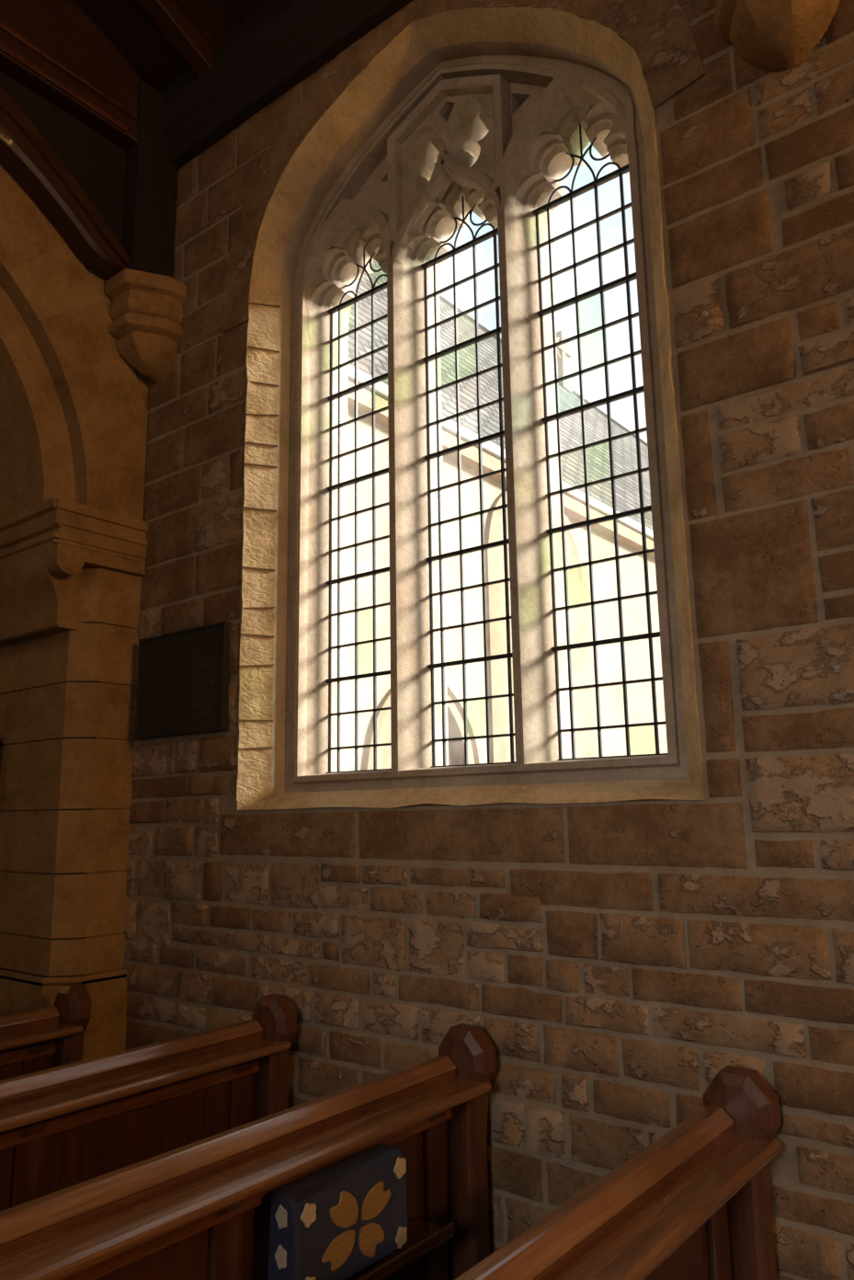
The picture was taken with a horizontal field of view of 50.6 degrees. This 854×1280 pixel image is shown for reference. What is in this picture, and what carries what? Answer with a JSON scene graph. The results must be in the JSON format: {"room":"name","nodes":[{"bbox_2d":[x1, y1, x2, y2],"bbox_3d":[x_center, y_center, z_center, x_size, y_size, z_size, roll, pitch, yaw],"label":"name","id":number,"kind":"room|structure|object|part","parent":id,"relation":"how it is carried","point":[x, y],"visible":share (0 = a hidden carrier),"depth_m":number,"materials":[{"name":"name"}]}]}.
{"room":"church","nodes":[
{"label":"church","id":0,"kind":"room"},
{"bbox_2d":[49,681,96,977],"bbox_3d":[-4.827,-1.277,3.547,4.200,7.200,6.820,-9,-14,37],"label":"wall","id":1,"kind":"structure","parent":0,"point":[67,681],"depth_m":4.24,"materials":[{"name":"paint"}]},
{"bbox_2d":[0,163,148,1060],"bbox_3d":[-3.617,-0.747,2.165,1.137,5.600,6.122,-9,-14,37],"label":"wall","id":2,"kind":"structure","parent":0,"point":[74,412],"depth_m":3.98,"materials":[{"name":"stone"}]},
{"bbox_3d":[-1.881,-0.243,4.315,1.137,0.535,0.465,-9,-14,37],"label":"impost moulding","id":3,"kind":"part","parent":2,"relation":"part of","materials":[{"name":"stone"}]},
{"bbox_2d":[73,0,298,91],"bbox_3d":[-1.820,-4.616,1.474,12.296,2.972,6.600,-9,-14,37],"label":"ceiling","id":4,"kind":"structure","parent":0,"point":[162,39],"depth_m":4.17,"materials":[{"name":"brown wood"}]},
{"bbox_2d":[121,0,853,1279],"bbox_3d":[1.893,-0.848,2.105,8.000,5.600,0.630,-9,-14,37],"label":"wall","id":5,"kind":"structure","parent":0,"point":[620,938],"depth_m":2.66,"materials":[{"name":"stone"}]},
{"bbox_2d":[105,268,186,383],"bbox_3d":[-1.320,-1.473,4.228,0.258,0.440,0.272,-9,-14,37],"label":"stone corbel","id":6,"kind":"object","parent":5,"relation":"attached to","point":[146,314],"visible":1,"depth_m":4.20,"materials":[{"name":"beige stone"}]},
{"bbox_2d":[0,0,176,279],"bbox_3d":[-3.117,-2.672,2.218,0.165,1.215,5.888,-9,-14,37],"label":"roof truss","id":7,"kind":"object","parent":6,"relation":"on","point":[81,133],"visible":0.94,"depth_m":4.13,"materials":[{"name":"brown wood"}]},
{"bbox_3d":[-3.141,-2.842,2.133,0.055,0.143,5.680,-9,-14,37],"label":"beam moulding","id":8,"kind":"part","parent":7,"relation":"part of","materials":[{"name":"brown wood"}]},
{"bbox_3d":[-1.363,-2.181,4.396,0.165,1.015,0.213,-9,-14,37],"label":"wall post","id":9,"kind":"part","parent":7,"relation":"part of","materials":[{"name":"brown wood"}]},
{"bbox_2d":[134,621,230,739],"bbox_3d":[-1.049,0.183,3.856,0.594,0.446,0.037,-9,-14,37],"label":"memorial plaque","id":10,"kind":"object","parent":5,"relation":"attached to","point":[183,677],"visible":1,"depth_m":3.82,"materials":[{"name":"brown metal"}]},
{"bbox_2d":[160,0,413,170],"bbox_3d":[1.691,-3.044,2.195,7.860,0.448,0.110,-9,-14,37],"label":"trim","id":11,"kind":"structure","parent":5,"relation":"attached to","point":[280,46],"depth_m":4.02,"materials":[{"name":"brown wood"}]},
{"bbox_2d":[291,62,679,782],"bbox_3d":[0.162,-0.905,3.504,1.632,2.831,0.290,-9,-14,37],"label":"window","id":12,"kind":"structure","parent":5,"relation":"in","point":[497,142],"depth_m":3.46,"materials":[{"name":"stone"}]},
{"bbox_2d":[714,0,839,72],"bbox_3d":[0.945,-1.844,2.486,0.380,0.440,0.272,-9,-14,37],"label":"stone corbel","id":13,"kind":"object","parent":5,"relation":"attached to","point":[775,36],"visible":1,"depth_m":2.49,"materials":[{"name":"beige stone"}]},
{"bbox_3d":[-1.624,1.801,0.439,12.200,0.120,6.820,-9,-14,37],"label":"floor","id":14,"kind":"structure","parent":0,"visible":0},
{"bbox_2d":[0,982,91,1080],"bbox_3d":[-2.395,1.629,2.384,0.609,0.978,2.936,-9,-14,37],"label":"pew","id":15,"kind":"object","parent":14,"relation":"on","point":[39,1039],"visible":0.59,"depth_m":3.36,"materials":[{"name":"brown wood"}]},
{"bbox_3d":[-2.276,1.643,2.287,0.018,0.710,2.782,-9,-14,37],"label":"panel","id":16,"kind":"part","parent":15,"relation":"part of","materials":[{"name":"brown wood"}]},
{"bbox_3d":[-2.265,1.327,2.336,0.022,0.077,2.782,-9,-14,37],"label":"muntin rail","id":17,"kind":"part","parent":15,"relation":"part of","materials":[{"name":"brown wood"}]},
{"bbox_3d":[-2.269,1.269,2.350,0.061,0.068,2.782,-9,-14,37],"label":"rail","id":18,"kind":"part","parent":15,"relation":"part of","materials":[{"name":"brown wood"}]},
{"bbox_2d":[0,994,297,1211],"bbox_3d":[-1.574,1.560,2.096,0.609,0.978,2.936,-9,-14,37],"label":"pew","id":19,"kind":"object","parent":14,"relation":"on","point":[62,1126],"visible":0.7,"depth_m":2.73,"materials":[{"name":"brown wood"}]},
{"bbox_3d":[-1.455,1.574,2.000,0.018,0.710,2.782,-9,-14,37],"label":"panel","id":20,"kind":"part","parent":19,"relation":"part of","materials":[{"name":"brown wood"}]},
{"bbox_3d":[-1.445,1.259,2.048,0.022,0.077,2.782,-9,-14,37],"label":"muntin rail","id":21,"kind":"part","parent":19,"relation":"part of","materials":[{"name":"brown wood"}]},
{"bbox_3d":[-1.449,1.200,2.062,0.061,0.068,2.782,-9,-14,37],"label":"rail","id":22,"kind":"part","parent":19,"relation":"part of","materials":[{"name":"brown wood"}]},
{"bbox_2d":[0,1023,495,1279],"bbox_3d":[-0.922,1.453,1.595,0.609,0.978,2.936,-9,-14,37],"label":"pew","id":23,"kind":"object","parent":14,"relation":"on","point":[200,1209],"visible":0.91,"depth_m":2.05,"materials":[{"name":"brown wood"}]},
{"bbox_3d":[-0.797,1.093,1.561,0.061,0.068,2.782,-9,-14,37],"label":"rail","id":24,"kind":"part","parent":23,"relation":"part of","materials":[{"name":"brown wood"}]},
{"bbox_3d":[-0.793,1.152,1.547,0.022,0.077,2.782,-9,-14,37],"label":"muntin rail","id":25,"kind":"part","parent":23,"relation":"part of","materials":[{"name":"brown wood"}]},
{"bbox_3d":[-0.803,1.467,1.499,0.018,0.710,2.782,-9,-14,37],"label":"panel","id":26,"kind":"part","parent":23,"relation":"part of","materials":[{"name":"brown wood"}]},
{"bbox_2d":[267,1142,408,1279],"bbox_3d":[-0.203,1.371,2.135,0.105,0.224,0.388,-9,-14,37],"label":"kneeler","id":27,"kind":"object","parent":23,"relation":"on","point":[337,1220],"visible":1,"depth_m":2.08,"materials":[{"name":"blue fabric"}]},
{"bbox_2d":[274,1245,286,1268],"bbox_3d":[-0.321,1.356,1.984,0.036,0.050,0.005,-9,-14,37],"label":"flower","id":28,"kind":"object","parent":27,"relation":"on","point":[280,1251],"depth_m":1.98,"materials":[{"name":"beige fabric"}]},
{"bbox_2d":[275,1204,287,1229],"bbox_3d":[-0.322,1.278,2.000,0.036,0.050,0.005,-9,-14,37],"label":"flower","id":29,"kind":"object","parent":27,"relation":"on","point":[281,1210],"depth_m":2.00,"materials":[{"name":"beige fabric"}]},
{"bbox_2d":[300,1202,316,1227],"bbox_3d":[-0.262,1.271,1.997,0.006,0.049,0.043,-9,-14,37],"label":"flower","id":30,"kind":"object","parent":27,"relation":"on","point":[308,1210],"depth_m":2.00,"materials":[{"name":"beige fabric"}]},
{"bbox_2d":[305,1276,315,1279],"bbox_3d":[-0.260,1.413,1.969,0.006,0.049,0.043,-9,-14,37],"label":"flower","id":31,"kind":"object","parent":27,"relation":"on","point":[306,1277],"depth_m":1.98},
{"bbox_2d":[393,1157,406,1178],"bbox_3d":[-0.067,1.310,2.241,0.006,0.049,0.043,-9,-14,37],"label":"flower","id":32,"kind":"object","parent":27,"relation":"on","point":[399,1163],"depth_m":2.24,"materials":[{"name":"beige fabric"}]},
{"bbox_2d":[395,1226,407,1248],"bbox_3d":[-0.065,1.462,2.212,0.006,0.049,0.043,-9,-14,37],"label":"flower","id":33,"kind":"object","parent":27,"relation":"on","point":[401,1232],"depth_m":2.21,"materials":[{"name":"beige fabric"}]},
{"bbox_2d":[346,1217,454,1279],"bbox_3d":[-0.785,1.377,1.406,0.145,0.042,2.595,-9,-14,37],"label":"shelf","id":34,"kind":"object","parent":23,"relation":"attached to","point":[424,1237],"depth_m":2.26,"materials":[{"name":"brown wood"}]},
{"bbox_2d":[453,1065,781,1279],"bbox_3d":[-0.283,1.348,1.104,0.609,0.978,2.936,-9,-14,37],"label":"pew","id":35,"kind":"object","parent":14,"relation":"on","point":[694,1203],"visible":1,"depth_m":1.85,"materials":[{"name":"brown wood"}]},
{"bbox_3d":[-0.158,0.988,1.070,0.061,0.068,2.782,-9,-14,37],"label":"rail","id":36,"kind":"part","parent":35,"relation":"part of","materials":[{"name":"brown wood"}]},
{"bbox_3d":[-0.164,1.362,1.007,0.018,0.710,2.782,-9,-14,37],"label":"panel","id":37,"kind":"part","parent":35,"relation":"part of","materials":[{"name":"brown wood"}]},
{"label":"outside","id":38,"kind":"structure","parent":0,"visible":0},
{"bbox_3d":[22.683,6.094,23.033,70.000,0.200,59.380,-9,-14,37],"label":"ground","id":39,"kind":"structure","parent":38,"visible":0},
{"bbox_2d":[347,259,667,770],"bbox_3d":[0.971,-0.721,12.890,4.480,10.070,14.200,-9,-14,37],"label":"building","id":40,"kind":"structure","parent":39,"relation":"on","point":[634,613],"depth_m":9.26,"materials":[{"name":"beige stone"}]},
{"bbox_3d":[-0.130,1.875,7.760,0.020,3.050,1.240,-9,-14,37],"label":"door","id":41,"kind":"part","parent":40,"relation":"part of","materials":[{"name":"white"}]}
]}

